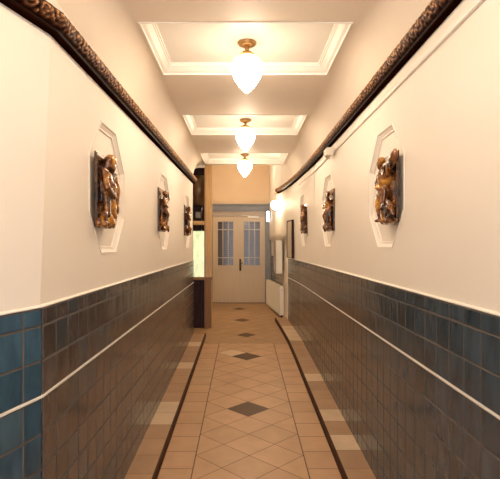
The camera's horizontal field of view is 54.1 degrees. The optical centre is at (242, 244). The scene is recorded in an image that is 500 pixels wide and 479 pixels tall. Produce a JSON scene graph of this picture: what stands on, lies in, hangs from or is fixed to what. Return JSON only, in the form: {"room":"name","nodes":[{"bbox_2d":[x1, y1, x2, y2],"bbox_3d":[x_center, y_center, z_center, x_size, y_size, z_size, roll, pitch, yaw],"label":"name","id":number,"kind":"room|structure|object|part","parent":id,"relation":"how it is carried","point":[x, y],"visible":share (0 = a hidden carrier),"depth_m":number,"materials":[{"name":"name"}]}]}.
{"room":"hallway","nodes":[
{"label":"hallway","id":0,"kind":"room"},
{"bbox_2d":[0,0,51,311],"bbox_3d":[-1.103,0.225,-0.226,0.386,2.950,4.357,0,0,5],"label":"wall","id":1,"kind":"structure","parent":0,"point":[24,47],"depth_m":1.71,"materials":[{"name":"beige paint"}]},
{"bbox_2d":[0,308,40,478],"bbox_3d":[-1.023,0.967,-0.234,0.236,1.477,4.076,0,0,5],"label":"trim","id":2,"kind":"structure","parent":1,"relation":"attached to","point":[20,332],"depth_m":1.68,"materials":[{"name":"tile"}]},
{"bbox_2d":[0,260,192,315],"bbox_3d":[-0.843,0.224,2.437,0.293,0.009,9.686,0,0,3],"label":"trim","id":3,"kind":"structure","parent":1,"relation":"attached to","point":[119,282],"depth_m":2.09,"materials":[{"name":"white paint"}]},
{"bbox_2d":[0,282,193,417],"bbox_3d":[-0.840,0.553,2.437,0.290,0.010,9.686,0,0,3],"label":"trim","id":4,"kind":"structure","parent":1,"relation":"attached to","point":[128,331],"depth_m":2.10,"materials":[{"name":"white tile"}]},
{"bbox_2d":[40,0,192,478],"bbox_3d":[-0.841,0.225,4.535,0.203,2.950,5.490,0,0,0],"label":"wall","id":5,"kind":"structure","parent":0,"point":[78,256],"depth_m":2.45,"materials":[{"name":"beige paint"}]},
{"bbox_2d":[0,0,196,183],"bbox_3d":[-0.757,-0.889,3.623,0.341,0.230,7.272,0,0,3],"label":"trim","id":6,"kind":"structure","parent":5,"relation":"attached to","point":[41,13],"depth_m":2.21,"materials":[{"name":"brown wood"}]},
{"bbox_2d":[94,150,119,228],"bbox_3d":[-0.702,-0.278,2.555,0.094,0.391,0.304,0,0,-2],"label":"relief","id":7,"kind":"object","parent":5,"relation":"attached to","point":[106,184],"visible":1,"depth_m":2.48,"materials":[{"name":"brown wood"}]},
{"bbox_3d":[-0.735,-0.281,2.570,0.014,0.385,0.260,0,0,0],"label":"backing plate","id":8,"kind":"part","parent":7,"relation":"part of","materials":[{"name":"brown wood"}]},
{"bbox_2d":[42,260,193,478],"bbox_3d":[-0.733,0.939,4.536,0.004,1.422,5.488,0,0,0],"label":"wall tiles","id":9,"kind":"structure","parent":5,"relation":"attached to","point":[95,422],"depth_m":2.67,"materials":[{"name":"tile"}]},
{"bbox_2d":[158,187,169,231],"bbox_3d":[-0.700,-0.310,4.371,0.100,0.390,0.279,0,0,0],"label":"relief","id":10,"kind":"object","parent":5,"relation":"attached to","point":[163,196],"visible":1,"depth_m":4.32,"materials":[{"name":"brown wood"}]},
{"bbox_3d":[-0.735,-0.312,4.380,0.014,0.385,0.260,0,0,0],"label":"backing plate","id":11,"kind":"part","parent":10,"relation":"part of","materials":[{"name":"brown wood"}]},
{"bbox_2d":[124,333,205,478],"bbox_3d":[-0.645,1.434,4.535,0.191,0.258,5.490,0,0,0],"label":"baseboard","id":12,"kind":"structure","parent":5,"relation":"attached to","point":[147,462],"depth_m":3.94,"materials":[{"name":"tile"}]},
{"bbox_2d":[184,205,191,235],"bbox_3d":[-0.706,-0.309,6.285,0.095,0.398,0.290,0,0,0],"label":"relief","id":13,"kind":"object","parent":5,"relation":"attached to","point":[187,231],"visible":1,"depth_m":6.20,"materials":[{"name":"brown wood"}]},
{"bbox_3d":[-0.735,-0.315,6.270,0.014,0.385,0.260,0,0,0],"label":"backing plate","id":14,"kind":"part","parent":13,"relation":"part of","materials":[{"name":"brown wood"}]},
{"bbox_2d":[212,165,268,203],"bbox_3d":[0.100,-0.300,10.800,2.000,3.400,0.200,0,0,0],"label":"wall","id":15,"kind":"structure","parent":0,"point":[229,186],"depth_m":10.70,"materials":[{"name":"beige paint"}]},
{"bbox_2d":[213,216,237,302],"bbox_3d":[-0.382,0.319,10.659,0.557,1.877,0.053,0,0,0],"label":"door","id":16,"kind":"structure","parent":15,"relation":"in","point":[225,228],"depth_m":10.64,"materials":[{"name":"beige paint"}]},
{"bbox_3d":[-0.379,-0.034,10.663,0.346,0.963,0.006,0,0,0],"label":"pane","id":17,"kind":"part","parent":16,"relation":"part of","materials":[{"name":"clear glass"}]},
{"bbox_3d":[-0.379,0.775,10.658,0.350,0.430,0.024,0,0,0],"label":"panel","id":18,"kind":"part","parent":16,"relation":"part of","materials":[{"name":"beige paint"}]},
{"bbox_2d":[212,211,264,215],"bbox_3d":[-0.092,-0.680,10.660,1.143,0.110,0.080,0,0,0],"label":"trim","id":19,"kind":"structure","parent":15,"relation":"attached to","point":[214,213],"depth_m":10.62,"materials":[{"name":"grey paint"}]},
{"bbox_2d":[212,204,270,302],"bbox_3d":[-0.060,0.186,10.637,1.320,2.151,0.125,0,0,0],"label":"trim","id":20,"kind":"structure","parent":15,"relation":"attached to","point":[215,207],"depth_m":10.62,"materials":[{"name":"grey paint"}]},
{"bbox_2d":[238,215,264,302],"bbox_3d":[0.188,0.305,10.619,0.574,1.904,0.132,0,0,0],"label":"door","id":21,"kind":"structure","parent":15,"relation":"in","point":[251,229],"depth_m":10.64,"materials":[{"name":"beige paint"}]},
{"bbox_3d":[0.193,0.775,10.658,0.369,0.430,0.024,0,0,0],"label":"panel","id":22,"kind":"part","parent":21,"relation":"part of","materials":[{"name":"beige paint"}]},
{"bbox_3d":[0.193,-0.034,10.663,0.365,0.963,0.006,0,0,0],"label":"pane","id":23,"kind":"part","parent":21,"relation":"part of","materials":[{"name":"clear glass"}]},
{"bbox_2d":[56,0,431,176],"bbox_3d":[-0.100,-1.485,2.630,2.600,1.030,10.060,0,0,0],"label":"ceiling","id":24,"kind":"structure","parent":0,"point":[111,28],"depth_m":3.28,"materials":[{"name":"paint"}]},
{"bbox_2d":[200,153,287,163],"bbox_3d":[0.015,-1.277,7.073,1.206,0.066,0.846,0,0,0],"label":"trim","id":25,"kind":"structure","parent":24,"relation":"attached to","point":[208,158],"depth_m":7.34,"materials":[{"name":"white paint"}]},
{"bbox_2d":[238,153,251,176],"bbox_3d":[0.026,-1.146,7.070,0.205,0.328,0.205,0,0,0],"label":"ceiling lamp","id":26,"kind":"object","parent":25,"relation":"hanging from","point":[244,166],"visible":1,"depth_m":7.01,"materials":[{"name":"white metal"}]},
{"bbox_2d":[182,115,306,134],"bbox_3d":[0.015,-1.277,5.121,1.206,0.066,0.846,0,0,0],"label":"trim","id":27,"kind":"structure","parent":24,"relation":"attached to","point":[196,124],"depth_m":5.28,"materials":[{"name":"white paint"}]},
{"bbox_2d":[236,118,254,150],"bbox_3d":[0.026,-1.146,5.120,0.205,0.328,0.205,0,0,0],"label":"ceiling lamp","id":28,"kind":"object","parent":27,"relation":"hanging from","point":[245,136],"visible":1,"depth_m":5.06,"materials":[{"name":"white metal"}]},
{"bbox_2d":[138,22,352,74],"bbox_3d":[0.015,-1.277,3.169,1.206,0.066,0.846,0,0,0],"label":"ceiling panel","id":29,"kind":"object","parent":24,"relation":"attached to","point":[178,48],"depth_m":3.20,"materials":[{"name":"white paint"}]},
{"bbox_2d":[231,39,262,92],"bbox_3d":[0.026,-1.146,3.170,0.205,0.328,0.205,0,0,0],"label":"ceiling lamp","id":30,"kind":"object","parent":29,"relation":"hanging from","point":[246,68],"visible":1,"depth_m":3.11,"materials":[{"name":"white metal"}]},
{"bbox_2d":[157,303,341,478],"bbox_3d":[-0.150,1.540,4.250,2.500,0.573,13.300,0,0,0],"label":"floor","id":31,"kind":"structure","parent":0,"point":[247,411],"depth_m":4.23,"materials":[{"name":"tile"}]},
{"bbox_2d":[193,165,212,327],"bbox_3d":[-0.805,-0.276,8.110,0.610,3.247,0.400,0,0,0],"label":"booth","id":32,"kind":"object","parent":31,"relation":"on","point":[202,189],"visible":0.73,"depth_m":7.95,"materials":[{"name":"brown wood"}]},
{"bbox_3d":[-0.864,0.956,7.980,0.493,0.782,0.060,0,0,0],"label":"panel","id":33,"kind":"part","parent":32,"relation":"part of","materials":[{"name":"brown wood"}]},
{"bbox_2d":[196,205,202,230],"bbox_3d":[-0.737,-0.451,8.250,0.116,0.448,0.080,0,0,0],"label":"junction box","id":34,"kind":"object","parent":32,"relation":"attached to","point":[198,214],"visible":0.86,"depth_m":8.24,"materials":[{"name":"grey plastic"}]},
{"bbox_3d":[-0.805,0.542,7.975,0.610,0.045,0.130,0,0,0],"label":"sill","id":35,"kind":"part","parent":32,"relation":"part of","materials":[{"name":"brown wood"}]},
{"bbox_3d":[-0.560,-0.278,8.001,0.114,3.243,0.118,0,0,0],"label":"post","id":36,"kind":"part","parent":32,"relation":"part of","materials":[{"name":"brown wood"}]},
{"bbox_2d":[269,165,313,318],"bbox_3d":[0.835,-0.150,8.225,0.530,3.700,5.050,0,0,0],"label":"wall","id":37,"kind":"structure","parent":0,"point":[292,198],"depth_m":7.95,"materials":[{"name":"beige paint"}]},
{"bbox_2d":[266,209,270,221],"bbox_3d":[0.536,-0.610,10.135,0.137,0.256,0.062,0,0,-17],"label":"wall sconce","id":38,"kind":"object","parent":37,"relation":"attached to","point":[267,212],"visible":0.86,"depth_m":10.11,"materials":[{"name":"glass"}]},
{"bbox_3d":[0.515,-0.591,10.130,0.060,0.218,0.060,0,0,0],"label":"lamp shade","id":39,"kind":"part","parent":38,"relation":"part of","materials":[{"name":"white glass"}]},
{"bbox_2d":[266,279,283,316],"bbox_3d":[0.611,1.025,9.595,0.080,0.588,1.775,0,0,-5],"label":"radiator","id":40,"kind":"object","parent":37,"relation":"attached to","point":[274,291],"visible":0.98,"depth_m":9.19,"materials":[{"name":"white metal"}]},
{"bbox_2d":[266,279,283,286],"bbox_3d":[0.611,0.741,9.618,0.076,0.019,1.728,0,0,-5],"label":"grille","id":41,"kind":"object","parent":40,"relation":"attached to","point":[268,281],"depth_m":9.56,"materials":[{"name":"metal"}]},
{"bbox_2d":[271,193,280,209],"bbox_3d":[0.585,-0.777,8.720,0.172,0.303,0.172,0,0,0],"label":"globe lamp","id":42,"kind":"object","parent":37,"relation":"hanging from","point":[275,204],"visible":1,"depth_m":8.66,"materials":[{"name":"white glass"}]},
{"bbox_3d":[0.585,-0.710,8.720,0.172,0.170,0.172,0,0,0],"label":"lamp shade","id":43,"kind":"part","parent":42,"relation":"part of","materials":[{"name":"white glass"}]},
{"bbox_2d":[271,256,282,316],"bbox_3d":[0.665,0.803,9.794,0.002,1.150,1.691,0,0,-4],"label":"trim","id":44,"kind":"structure","parent":37,"relation":"attached to","point":[276,277],"depth_m":9.83,"materials":[{"name":"tile"}]},
{"bbox_2d":[274,240,281,273],"bbox_3d":[0.636,0.213,9.035,0.137,0.597,0.550,0,0,0],"label":"upper cabinet","id":45,"kind":"object","parent":37,"relation":"attached to","point":[277,243],"visible":1,"depth_m":8.76,"materials":[{"name":"beige wood"}]},
{"bbox_3d":[0.586,0.213,9.035,0.012,0.567,0.510,0,0,0],"label":"door","id":46,"kind":"part","parent":45,"relation":"part of","materials":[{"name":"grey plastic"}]},
{"bbox_2d":[287,220,293,257],"bbox_3d":[0.752,-0.095,7.818,0.035,0.600,0.402,0,0,-6],"label":"framed notice","id":47,"kind":"object","parent":37,"relation":"attached to","point":[290,223],"visible":1,"depth_m":7.75,"materials":[{"name":"brown wood"}]},
{"bbox_3d":[0.754,-0.092,7.818,0.022,0.570,0.378,0,0,-6],"label":"backing panel","id":48,"kind":"part","parent":47,"relation":"part of","materials":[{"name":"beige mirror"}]},
{"bbox_2d":[300,204,307,233],"bbox_3d":[0.790,-0.339,6.400,0.093,0.392,0.284,0,0,0],"label":"relief","id":49,"kind":"object","parent":37,"relation":"attached to","point":[303,217],"visible":1,"depth_m":6.32,"materials":[{"name":"brown wood"}]},
{"bbox_3d":[0.823,-0.343,6.410,0.014,0.385,0.260,0,0,0],"label":"backing plate","id":50,"kind":"part","parent":49,"relation":"part of","materials":[{"name":"brown wood"}]},
{"bbox_2d":[314,0,499,312],"bbox_3d":[0.928,0.225,1.650,0.203,2.950,8.100,0,0,0],"label":"wall","id":51,"kind":"structure","parent":0,"point":[443,122],"depth_m":2.12,"materials":[{"name":"beige paint"}]},
{"bbox_2d":[275,317,375,478],"bbox_3d":[0.724,1.480,3.075,0.256,0.432,10.952,0,0,0],"label":"baseboard","id":52,"kind":"structure","parent":51,"relation":"attached to","point":[351,463],"depth_m":4.04,"materials":[{"name":"tile"}]},
{"bbox_2d":[322,188,334,231],"bbox_3d":[0.788,-0.319,4.564,0.098,0.392,0.287,0,0,0],"label":"relief","id":53,"kind":"object","parent":51,"relation":"attached to","point":[328,215],"visible":1,"depth_m":4.49,"materials":[{"name":"brown wood"}]},
{"bbox_3d":[0.823,-0.323,4.550,0.014,0.385,0.260,0,0,0],"label":"backing plate","id":54,"kind":"part","parent":53,"relation":"part of","materials":[{"name":"brown wood"}]},
{"bbox_2d":[324,147,333,158],"bbox_3d":[0.779,-0.831,4.460,0.065,0.089,0.160,0,0,0],"label":"wall sensor","id":55,"kind":"object","parent":51,"relation":"attached to","point":[329,151],"visible":1,"depth_m":4.39,"materials":[{"name":"beige plastic"}]},
{"bbox_2d":[275,0,461,193],"bbox_3d":[0.763,-0.973,4.411,0.188,0.099,8.822,0,0,-1],"label":"trim","id":56,"kind":"structure","parent":51,"relation":"attached to","point":[436,12],"depth_m":2.64,"materials":[{"name":"brown wood"}]},
{"bbox_2d":[374,148,398,224],"bbox_3d":[0.793,-0.310,2.717,0.097,0.396,0.288,0,0,0],"label":"relief","id":57,"kind":"object","parent":51,"relation":"attached to","point":[386,184],"visible":1,"depth_m":2.66,"materials":[{"name":"brown wood"}]},
{"bbox_3d":[0.823,-0.315,2.730,0.014,0.385,0.260,0,0,0],"label":"backing plate","id":58,"kind":"part","parent":57,"relation":"part of","materials":[{"name":"brown wood"}]},
{"bbox_2d":[298,0,484,184],"bbox_3d":[0.816,-0.854,3.450,0.045,0.030,6.900,0,0,0],"label":"trim","id":59,"kind":"structure","parent":51,"relation":"attached to","point":[474,4],"depth_m":2.30,"materials":[{"name":"white paint"}]},
{"bbox_2d":[288,259,499,478],"bbox_3d":[0.793,0.967,2.960,0.060,1.477,10.720,0,0,0],"label":"wall tiles","id":60,"kind":"structure","parent":51,"relation":"attached to","point":[406,422],"depth_m":2.48,"materials":[{"name":"tile"}]},
{"bbox_2d":[288,277,499,419],"bbox_3d":[0.793,0.553,2.960,0.066,0.010,10.720,0,0,0],"label":"trim","id":61,"kind":"structure","parent":51,"relation":"attached to","point":[491,412],"depth_m":2.14,"materials":[{"name":"white tile"}]},
{"bbox_2d":[288,258,499,315],"bbox_3d":[0.795,0.224,2.960,0.069,0.009,10.720,0,0,0],"label":"trim","id":62,"kind":"structure","parent":51,"relation":"attached to","point":[388,284],"depth_m":2.17,"materials":[{"name":"white paint"}]}
]}

